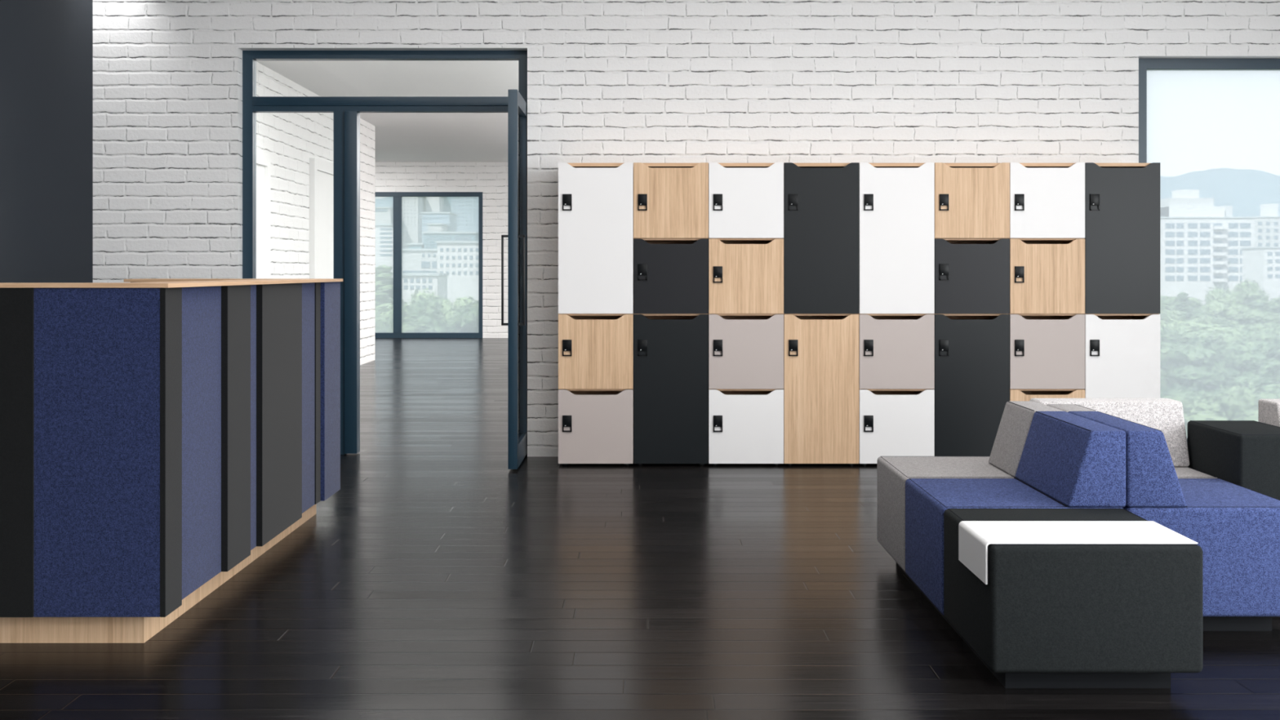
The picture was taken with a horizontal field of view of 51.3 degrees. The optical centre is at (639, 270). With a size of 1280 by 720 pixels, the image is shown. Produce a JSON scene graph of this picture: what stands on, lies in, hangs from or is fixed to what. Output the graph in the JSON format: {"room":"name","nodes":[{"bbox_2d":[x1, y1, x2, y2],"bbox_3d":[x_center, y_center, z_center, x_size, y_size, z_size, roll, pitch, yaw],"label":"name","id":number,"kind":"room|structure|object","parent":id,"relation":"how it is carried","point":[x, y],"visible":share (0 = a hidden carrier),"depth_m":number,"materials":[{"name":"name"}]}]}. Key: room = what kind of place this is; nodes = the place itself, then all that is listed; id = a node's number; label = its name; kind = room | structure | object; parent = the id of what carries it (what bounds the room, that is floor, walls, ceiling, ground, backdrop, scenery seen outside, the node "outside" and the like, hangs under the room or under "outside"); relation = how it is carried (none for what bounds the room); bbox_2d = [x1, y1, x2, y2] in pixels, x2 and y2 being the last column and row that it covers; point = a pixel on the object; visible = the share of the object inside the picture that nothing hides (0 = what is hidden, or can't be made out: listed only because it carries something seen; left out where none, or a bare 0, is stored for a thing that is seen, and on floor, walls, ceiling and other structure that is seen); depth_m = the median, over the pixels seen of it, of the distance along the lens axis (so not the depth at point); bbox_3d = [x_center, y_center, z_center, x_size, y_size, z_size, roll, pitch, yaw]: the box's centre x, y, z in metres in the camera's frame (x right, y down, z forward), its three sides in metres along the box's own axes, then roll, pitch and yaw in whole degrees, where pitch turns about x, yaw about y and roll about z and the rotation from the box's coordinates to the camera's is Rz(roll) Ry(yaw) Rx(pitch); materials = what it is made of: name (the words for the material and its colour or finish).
{"room":"office reception area","nodes":[
{"label":"office reception area","id":0,"kind":"room"},
{"bbox_2d":[0,0,374,364],"bbox_3d":[-3.170,-0.460,6.150,0.220,3.000,18.700,0,0,0],"label":"wall","id":1,"kind":"structure","parent":0,"point":[46,46],"depth_m":7.15,"materials":[{"name":"black"}]},
{"bbox_2d":[256,150,271,278],"bbox_3d":[-3.055,0.045,10.320,0.050,1.990,1.240,0,0,0],"label":"door","id":2,"kind":"structure","parent":1,"relation":"in","point":[263,160],"depth_m":10.81,"materials":[{"name":"white paint"}]},
{"bbox_2d":[309,157,333,278],"bbox_3d":[-3.055,-0.005,12.960,0.050,2.090,1.080,0,0,0],"label":"door","id":3,"kind":"structure","parent":1,"relation":"in","point":[321,172],"depth_m":12.78,"materials":[{"name":"white paint"}]},
{"bbox_2d":[256,60,518,161],"bbox_3d":[-2.500,-1.880,14.252,9.400,0.400,13.095,0,0,0],"label":"ceiling","id":4,"kind":"structure","parent":0,"point":[398,136],"depth_m":12.58,"materials":[{"name":"white paint"}]},
{"bbox_2d":[374,161,507,337],"bbox_3d":[-2.500,-0.320,20.700,9.400,2.720,0.200,0,0,0],"label":"wall","id":5,"kind":"structure","parent":0,"point":[490,178],"depth_m":20.60,"materials":[{"name":"white brick"}]},
{"bbox_2d":[374,191,482,337],"bbox_3d":[-4.315,-0.088,20.630,3.769,2.255,0.080,0,0,0],"label":"window","id":6,"kind":"structure","parent":5,"relation":"in","point":[397,332],"depth_m":20.60,"materials":[{"name":"blue metal"}]},
{"bbox_2d":[0,337,1279,719],"bbox_3d":[-1.000,1.100,8.800,12.400,0.120,24.000,0,0,0],"label":"floor","id":7,"kind":"structure","parent":0,"point":[441,580],"depth_m":4.02,"materials":[{"name":"brown wood"}]},
{"bbox_2d":[0,278,342,643],"bbox_3d":[-2.155,0.537,4.715,1.731,1.005,2.145,0,0,0],"label":"reception desk","id":8,"kind":"object","parent":7,"relation":"on","point":[159,437],"depth_m":3.65,"materials":[{"name":"blue fabric"}]},
{"bbox_2d":[0,278,342,288],"bbox_3d":[-2.155,0.041,4.715,1.731,0.012,2.145,0,0,0],"label":"countertop","id":9,"kind":"structure","parent":8,"relation":"on","point":[145,282],"depth_m":3.90,"materials":[{"name":"brown wood"}]},
{"bbox_2d":[558,162,633,465],"bbox_3d":[-0.235,0.233,7.259,0.398,1.614,0.380,0,0,0],"label":"locker","id":10,"kind":"object","parent":7,"relation":"on","point":[596,200],"visible":1,"depth_m":7.08,"materials":[{"name":"brown wood"}]},
{"bbox_2d":[633,162,708,465],"bbox_3d":[0.165,0.233,7.259,0.398,1.614,0.380,0,0,0],"label":"locker","id":11,"kind":"object","parent":7,"relation":"on","point":[671,200],"visible":1,"depth_m":7.08,"materials":[{"name":"brown wood"}]},
{"bbox_2d":[708,162,783,465],"bbox_3d":[0.565,0.233,7.259,0.398,1.614,0.380,0,0,0],"label":"locker","id":12,"kind":"object","parent":7,"relation":"on","point":[746,200],"visible":1,"depth_m":7.08,"materials":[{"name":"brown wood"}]},
{"bbox_2d":[783,162,858,465],"bbox_3d":[0.965,0.233,7.259,0.398,1.614,0.380,0,0,0],"label":"locker","id":13,"kind":"object","parent":7,"relation":"on","point":[821,200],"visible":0.91,"depth_m":7.08,"materials":[{"name":"brown wood"}]},
{"bbox_2d":[858,162,934,465],"bbox_3d":[1.365,0.233,7.259,0.398,1.614,0.380,0,0,0],"label":"locker","id":14,"kind":"object","parent":7,"relation":"on","point":[896,201],"visible":0.81,"depth_m":7.08,"materials":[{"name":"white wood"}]},
{"bbox_2d":[876,400,1062,591],"bbox_3d":[1.115,0.747,4.565,0.521,0.587,0.509,0,0,0],"label":"module","id":15,"kind":"object","parent":7,"relation":"on","point":[892,472],"visible":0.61,"depth_m":4.50,"materials":[{"name":"grey fabric"}]},
{"bbox_2d":[933,162,1009,456],"bbox_3d":[1.765,0.233,7.259,0.398,1.614,0.380,0,0,0],"label":"locker","id":16,"kind":"object","parent":7,"relation":"on","point":[971,388],"visible":0.79,"depth_m":7.08,"materials":[{"name":"brown wood"}]},
{"bbox_2d":[905,411,1125,638],"bbox_3d":[1.115,0.747,4.037,0.521,0.587,0.544,0,0,0],"label":"module","id":17,"kind":"object","parent":7,"relation":"on","point":[1068,460],"visible":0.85,"depth_m":3.93,"materials":[{"name":"blue fabric"}]},
{"bbox_2d":[1008,162,1084,400],"bbox_3d":[2.165,0.233,7.259,0.398,1.614,0.380,0,0,0],"label":"locker","id":18,"kind":"object","parent":7,"relation":"on","point":[1047,200],"visible":0.68,"depth_m":7.08,"materials":[{"name":"brown wood"}]},
{"bbox_2d":[943,508,1203,688],"bbox_3d":[1.113,0.855,3.501,0.517,0.371,0.525,0,0,0],"label":"ottoman","id":19,"kind":"object","parent":7,"relation":"on","point":[1046,615],"visible":0.94,"depth_m":3.24,"materials":[{"name":"black fabric"}]},
{"bbox_2d":[958,520,1198,584],"bbox_3d":[1.105,0.716,3.398,0.520,0.104,0.277,0,0,0],"label":"tray","id":20,"kind":"object","parent":19,"relation":"on","point":[975,537],"visible":1,"depth_m":3.38,"materials":[{"name":"white metal"}]},
{"bbox_2d":[1084,162,1159,398],"bbox_3d":[2.565,0.233,7.259,0.398,1.614,0.380,0,0,0],"label":"locker","id":21,"kind":"object","parent":7,"relation":"on","point":[1122,238],"visible":0.73,"depth_m":7.08,"materials":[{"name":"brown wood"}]},
{"bbox_2d":[1029,398,1217,478],"bbox_3d":[1.629,0.746,4.565,0.502,0.589,0.509,0,0,0],"label":"module","id":22,"kind":"object","parent":7,"relation":"on","point":[1165,415],"visible":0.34,"depth_m":4.59,"materials":[{"name":"grey fabric"}]},
{"bbox_2d":[1067,411,1279,631],"bbox_3d":[1.629,0.747,4.037,0.502,0.587,0.544,0,0,0],"label":"module","id":23,"kind":"object","parent":7,"relation":"on","point":[1236,527],"visible":0.56,"depth_m":3.77,"materials":[{"name":"blue fabric"}]},
{"bbox_2d":[1187,420,1279,499],"bbox_3d":[2.003,0.778,4.393,0.237,0.524,0.413,0,0,0],"label":"sofa","id":24,"kind":"object","parent":7,"relation":"on","point":[1246,454],"visible":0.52,"depth_m":4.25,"materials":[{"name":"black fabric"}]},
{"bbox_2d":[1257,399,1279,426],"bbox_3d":[2.388,0.746,4.565,0.523,0.589,0.509,0,0,0],"label":"module","id":25,"kind":"object","parent":7,"relation":"on","point":[1268,410],"visible":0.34,"depth_m":4.61,"materials":[{"name":"grey fabric"}]},
{"bbox_2d":[93,0,1279,456],"bbox_3d":[0.970,-0.520,7.580,8.460,3.120,0.250,0,0,0],"label":"wall","id":26,"kind":"structure","parent":0,"point":[609,81],"depth_m":7.46,"materials":[{"name":"white brick"}]},
{"bbox_2d":[242,50,527,469],"bbox_3d":[-1.425,-0.104,7.258,1.653,2.288,0.715,0,0,0],"label":"door","id":27,"kind":"structure","parent":26,"relation":"in","point":[346,110],"depth_m":7.54,"materials":[{"name":"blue metal"}]},
{"bbox_2d":[1138,58,1279,444],"bbox_3d":[3.769,-0.082,7.570,1.968,2.243,0.060,0,0,0],"label":"window","id":28,"kind":"structure","parent":26,"relation":"in","point":[1144,64],"depth_m":7.54,"materials":[{"name":"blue metal"}]},
{"label":"outside","id":29,"kind":"structure","parent":0,"visible":0},
{"bbox_3d":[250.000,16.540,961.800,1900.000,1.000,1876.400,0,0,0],"label":"ground","id":30,"kind":"structure","parent":29,"visible":0},
{"bbox_2d":[374,312,387,332],"bbox_3d":[-23.425,10.047,130.174,12.154,12.001,12.610,0,0,-11],"label":"broadleaf tree","id":31,"kind":"object","parent":30,"relation":"on","point":[378,320],"visible":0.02,"depth_m":128.88,"materials":[{"name":"green plant"}]},
{"bbox_2d":[374,206,393,223],"bbox_3d":[-81.270,-2.025,427.000,5.960,36.130,14.500,0,0,0],"label":"building","id":32,"kind":"structure","parent":30,"relation":"on","point":[383,215],"depth_m":420.00,"materials":[{"name":"grey stone"}]},
{"bbox_2d":[374,263,403,315],"bbox_3d":[-36.408,7.526,189.182,12.191,17.048,11.750,0,0,-13],"label":"conifer","id":33,"kind":"object","parent":30,"relation":"on","point":[384,282],"visible":0.3,"depth_m":188.66,"materials":[{"name":"green plant"}]},
{"bbox_2d":[374,223,406,277],"bbox_3d":[-52.938,3.170,282.000,4.625,25.740,14.500,0,0,0],"label":"building","id":34,"kind":"structure","parent":30,"relation":"on","point":[384,233],"depth_m":274.97,"materials":[{"name":"grey"}]},
{"bbox_2d":[389,317,426,332],"bbox_3d":[-21.578,9.949,109.823,12.353,12.198,12.817,0,0,-11],"label":"broadleaf tree","id":35,"kind":"object","parent":30,"relation":"on","point":[409,326],"visible":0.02,"depth_m":109.72,"materials":[{"name":"green plant"}]},
{"bbox_2d":[402,196,426,248],"bbox_3d":[-74.498,-5.055,438.000,6.305,42.190,16.500,0,0,0],"label":"building","id":36,"kind":"structure","parent":30,"relation":"on","point":[412,206],"depth_m":429.95,"materials":[{"name":"grey stone"}]},
{"bbox_2d":[374,309,455,332],"bbox_3d":[-18.930,9.654,120.154,12.951,12.788,13.437,0,0,-4],"label":"broadleaf tree","id":37,"kind":"object","parent":30,"relation":"on","point":[390,320],"visible":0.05,"depth_m":118.83,"materials":[{"name":"green plant"}]},
{"bbox_2d":[406,243,423,248],"bbox_3d":[-44.212,5.291,266.000,3.251,21.499,8.500,0,0,0],"label":"building","id":38,"kind":"structure","parent":30,"relation":"on","point":[411,246],"depth_m":261.99,"materials":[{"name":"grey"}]},
{"bbox_2d":[402,248,437,273],"bbox_3d":[-38.353,6.120,236.000,7.515,19.840,12.500,0,0,0],"label":"building","id":39,"kind":"structure","parent":30,"relation":"on","point":[414,260],"depth_m":230.03,"materials":[{"name":"grey stone"}]},
{"bbox_2d":[402,273,448,306],"bbox_3d":[-31.397,8.201,195.000,5.535,15.678,10.500,0,0,0],"label":"building","id":40,"kind":"structure","parent":30,"relation":"on","point":[437,282],"depth_m":190.00,"materials":[{"name":"grey"}]},
{"bbox_2d":[378,288,476,317],"bbox_3d":[-22.975,8.966,150.344,14.884,14.165,14.346,0,0,22],"label":"broadleaf tree","id":41,"kind":"object","parent":30,"relation":"on","point":[461,302],"visible":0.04,"depth_m":147.94,"materials":[{"name":"green plant"}]},
{"bbox_2d":[426,196,444,212],"bbox_3d":[-68.420,-5.135,448.000,4.900,42.350,16.500,0,0,0],"label":"building","id":42,"kind":"structure","parent":30,"relation":"on","point":[433,204],"depth_m":440.04,"materials":[{"name":"grey"}]},
{"bbox_2d":[426,222,448,231],"bbox_3d":[-50.820,2.152,335.000,3.800,27.775,10.500,0,0,0],"label":"building","id":43,"kind":"structure","parent":30,"relation":"on","point":[432,227],"depth_m":329.98,"materials":[{"name":"grey stone"}]},
{"bbox_2d":[421,212,457,243],"bbox_3d":[-52.105,0.535,347.000,7.470,31.010,14.500,0,0,0],"label":"building","id":44,"kind":"structure","parent":30,"relation":"on","point":[450,219],"depth_m":340.04,"materials":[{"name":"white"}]},
{"bbox_2d":[402,294,479,332],"bbox_3d":[-16.438,9.065,118.121,14.147,13.969,14.677,0,0,5],"label":"broadleaf tree","id":45,"kind":"object","parent":30,"relation":"on","point":[428,313],"visible":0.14,"depth_m":115.38,"materials":[{"name":"green plant"}]},
{"bbox_2d":[444,196,451,212],"bbox_3d":[-65.812,-6.330,458.000,4.325,44.740,16.500,0,0,0],"label":"building","id":46,"kind":"structure","parent":30,"relation":"on","point":[447,200],"depth_m":450.04,"materials":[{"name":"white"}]},
{"bbox_2d":[442,305,457,319],"bbox_3d":[-14.939,9.654,125.020,12.951,12.788,13.437,0,0,22],"label":"broadleaf tree","id":47,"kind":"object","parent":30,"relation":"on","point":[450,313],"visible":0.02,"depth_m":124.97,"materials":[{"name":"green plant"}]},
{"bbox_2d":[422,231,479,248],"bbox_3d":[-37.466,4.177,269.000,10.456,23.726,14.500,0,0,0],"label":"building","id":48,"kind":"structure","parent":30,"relation":"on","point":[430,238],"depth_m":261.99,"materials":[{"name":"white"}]},
{"bbox_2d":[435,294,478,307],"bbox_3d":[-19.991,9.359,150.197,13.549,13.378,14.057,0,0,-11],"label":"broadleaf tree","id":49,"kind":"object","parent":30,"relation":"on","point":[441,299],"visible":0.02,"depth_m":149.12,"materials":[{"name":"green plant"}]},
{"bbox_2d":[435,240,479,304],"bbox_3d":[-28.165,5.614,222.000,9.530,20.851,14.500,0,0,0],"label":"building","id":50,"kind":"structure","parent":30,"relation":"on","point":[460,260],"depth_m":214.98,"materials":[{"name":"grey"}]},
{"bbox_2d":[451,196,479,231],"bbox_3d":[-53.975,-5.117,434.000,12.825,42.315,18.500,0,0,0],"label":"building","id":51,"kind":"structure","parent":30,"relation":"on","point":[467,208],"depth_m":425.05,"materials":[{"name":"blue"}]},
{"bbox_2d":[472,300,479,312],"bbox_3d":[-15.472,9.458,140.313,13.850,13.182,13.350,0,0,13],"label":"broadleaf tree","id":52,"kind":"object","parent":30,"relation":"on","point":[477,301],"visible":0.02,"depth_m":137.15,"materials":[{"name":"green plant"}]},
{"bbox_2d":[374,167,1279,216],"bbox_3d":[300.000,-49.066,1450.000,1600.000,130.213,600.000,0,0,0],"label":"hill","id":53,"kind":"structure","parent":30,"relation":"on","point":[1246,190],"depth_m":1349.16,"materials":[{"name":"white"}]},
{"bbox_2d":[1160,346,1175,386],"bbox_3d":[32.635,10.447,96.577,14.170,11.200,13.576,0,0,-38],"label":"pine","id":54,"kind":"object","parent":30,"relation":"on","point":[1163,353],"visible":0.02,"depth_m":94.86,"materials":[{"name":"green plant"}]},
{"bbox_2d":[1160,295,1177,299],"bbox_3d":[118.981,10.726,303.304,12.828,10.642,12.290,0,0,-38],"label":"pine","id":55,"kind":"object","parent":30,"relation":"on","point":[1162,296],"visible":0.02,"depth_m":301.04,"materials":[{"name":"green plant"}]},
{"bbox_2d":[1166,296,1176,300],"bbox_3d":[110.736,10.644,280.055,13.155,10.805,12.680,0,0,-2],"label":"broadleaf tree","id":56,"kind":"object","parent":30,"relation":"on","point":[1168,298],"visible":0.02,"depth_m":277.19,"materials":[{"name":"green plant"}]},
{"bbox_2d":[1159,297,1206,314],"bbox_3d":[85.209,10.155,211.229,15.178,11.785,14.629,0,0,-27],"label":"broadleaf tree","id":57,"kind":"object","parent":30,"relation":"on","point":[1164,303],"visible":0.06,"depth_m":211.34,"materials":[{"name":"green plant"}]},
{"bbox_2d":[1170,291,1195,319],"bbox_3d":[69.618,9.329,170.043,6.768,13.438,7.023,0,0,5],"label":"conifer","id":58,"kind":"object","parent":30,"relation":"on","point":[1181,303],"visible":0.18,"depth_m":169.49,"materials":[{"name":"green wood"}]},
{"bbox_2d":[1160,358,1216,398],"bbox_3d":[30.893,10.636,88.560,13.939,10.822,14.549,0,0,30],"label":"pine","id":59,"kind":"object","parent":30,"relation":"on","point":[1163,388],"visible":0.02,"depth_m":86.95,"materials":[{"name":"green plant"}]},
{"bbox_2d":[1160,306,1217,326],"bbox_3d":[66.099,10.192,159.920,11.627,11.711,12.063,0,0,19],"label":"broadleaf tree","id":60,"kind":"object","parent":30,"relation":"on","point":[1169,315],"visible":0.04,"depth_m":159.61,"materials":[{"name":"green plant"}]},
{"bbox_2d":[1160,325,1220,369],"bbox_3d":[49.447,10.497,119.994,10.708,11.101,11.109,0,0,39],"label":"broadleaf tree","id":61,"kind":"object","parent":30,"relation":"on","point":[1168,335],"visible":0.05,"depth_m":120.27,"materials":[{"name":"green plant"}]},
{"bbox_2d":[1160,319,1240,334],"bbox_3d":[59.789,10.701,144.789,17.207,10.692,16.486,0,0,34],"label":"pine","id":62,"kind":"object","parent":30,"relation":"on","point":[1183,325],"visible":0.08,"depth_m":143.63,"materials":[{"name":"green plant"}]},
{"bbox_2d":[1160,189,1256,304],"bbox_3d":[153.450,-3.050,367.425,25.520,38.180,17.650,0,0,0],"label":"building","id":63,"kind":"structure","parent":30,"relation":"on","point":[1201,242],"depth_m":360.03,"materials":[{"name":"grey"}]},
{"bbox_2d":[1160,362,1259,373],"bbox_3d":[43.566,11.278,101.896,14.705,9.536,15.348,0,0,10],"label":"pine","id":64,"kind":"object","parent":30,"relation":"on","point":[1173,365],"visible":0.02,"depth_m":100.54,"materials":[{"name":"green plant"}]},
{"bbox_2d":[1160,379,1266,420],"bbox_3d":[30.575,10.877,69.141,8.493,10.339,9.843,0,0,6],"label":"broadleaf tree","id":65,"kind":"object","parent":30,"relation":"on","point":[1242,401],"visible":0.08,"depth_m":69.12,"materials":[{"name":"green plant"}]},
{"bbox_2d":[1177,328,1249,349],"bbox_3d":[52.511,10.720,125.314,15.087,10.655,14.454,0,0,45],"label":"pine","id":66,"kind":"object","parent":30,"relation":"on","point":[1228,336],"visible":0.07,"depth_m":123.62,"materials":[{"name":"green plant"}]},
{"bbox_2d":[1160,337,1279,389],"bbox_3d":[42.513,10.450,96.211,13.702,11.196,14.302,0,0,8],"label":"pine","id":67,"kind":"object","parent":30,"relation":"on","point":[1242,356],"visible":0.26,"depth_m":93.87,"materials":[{"name":"green plant"}]},
{"bbox_2d":[1160,364,1279,397],"bbox_3d":[38.229,11.117,89.628,13.763,9.858,14.365,0,0,-14],"label":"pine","id":68,"kind":"object","parent":30,"relation":"on","point":[1211,379],"visible":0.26,"depth_m":87.52,"materials":[{"name":"green plant"}]},
{"bbox_2d":[1183,402,1257,437],"bbox_3d":[22.371,10.570,52.695,8.972,10.953,10.398,0,0,-16],"label":"broadleaf tree","id":69,"kind":"object","parent":30,"relation":"on","point":[1191,415],"visible":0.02,"depth_m":51.45,"materials":[{"name":"green plant"}]},
{"bbox_2d":[1187,291,1254,322],"bbox_3d":[90.018,9.654,209.806,14.246,12.788,14.780,0,0,-8],"label":"broadleaf tree","id":70,"kind":"object","parent":30,"relation":"on","point":[1227,306],"visible":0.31,"depth_m":205.94,"materials":[{"name":"green plant"}]},
{"bbox_2d":[1204,278,1279,313],"bbox_3d":[105.285,8.672,235.276,15.504,14.756,14.944,0,0,-14],"label":"broadleaf tree","id":71,"kind":"object","parent":30,"relation":"on","point":[1247,291],"visible":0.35,"depth_m":231.15,"materials":[{"name":"green plant"}]},
{"bbox_2d":[1228,306,1279,326],"bbox_3d":[92.382,10.741,199.106,11.931,10.612,11.500,0,0,10],"label":"broadleaf tree","id":72,"kind":"object","parent":30,"relation":"on","point":[1239,320],"visible":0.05,"depth_m":198.59,"materials":[{"name":"green plant"}]},
{"bbox_2d":[1229,381,1279,420],"bbox_3d":[36.687,10.916,70.569,15.076,10.262,15.736,0,0,-45],"label":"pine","id":73,"kind":"object","parent":30,"relation":"on","point":[1271,391],"visible":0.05,"depth_m":71.94,"materials":[{"name":"green plant"}]},
{"bbox_2d":[1231,311,1279,332],"bbox_3d":[85.119,10.694,179.565,14.084,10.707,14.700,0,0,18],"label":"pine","id":74,"kind":"object","parent":30,"relation":"on","point":[1257,317],"visible":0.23,"depth_m":178.31,"materials":[{"name":"green plant"}]},
{"bbox_2d":[1240,246,1279,302],"bbox_3d":[159.720,5.040,336.000,11.060,22.000,12.500,0,0,0],"label":"building","id":75,"kind":"structure","parent":30,"relation":"on","point":[1261,264],"depth_m":329.98,"materials":[{"name":"grey"}]},
{"bbox_2d":[1251,358,1279,393],"bbox_3d":[44.198,10.505,80.798,15.797,11.085,15.135,0,0,-10],"label":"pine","id":76,"kind":"object","parent":30,"relation":"on","point":[1270,368],"visible":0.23,"depth_m":82.84,"materials":[{"name":"green plant"}]},
{"bbox_2d":[1254,203,1279,246],"bbox_3d":[201.600,-2.585,427.000,17.300,37.250,14.500,0,0,0],"label":"building","id":77,"kind":"structure","parent":30,"relation":"on","point":[1267,226],"depth_m":420.00,"materials":[{"name":"grey stone"}]},
{"bbox_2d":[1266,340,1279,361],"bbox_3d":[53.681,10.511,102.444,13.098,11.072,13.671,0,0,36],"label":"pine","id":78,"kind":"object","parent":30,"relation":"on","point":[1274,356],"visible":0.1,"depth_m":104.93,"materials":[{"name":"green plant"}]},
{"bbox_2d":[1272,297,1279,302],"bbox_3d":[151.802,10.848,305.265,16.736,10.398,16.035,0,0,-24],"label":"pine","id":79,"kind":"object","parent":30,"relation":"on","point":[1277,300],"visible":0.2,"depth_m":306.11,"materials":[{"name":"green plant"}]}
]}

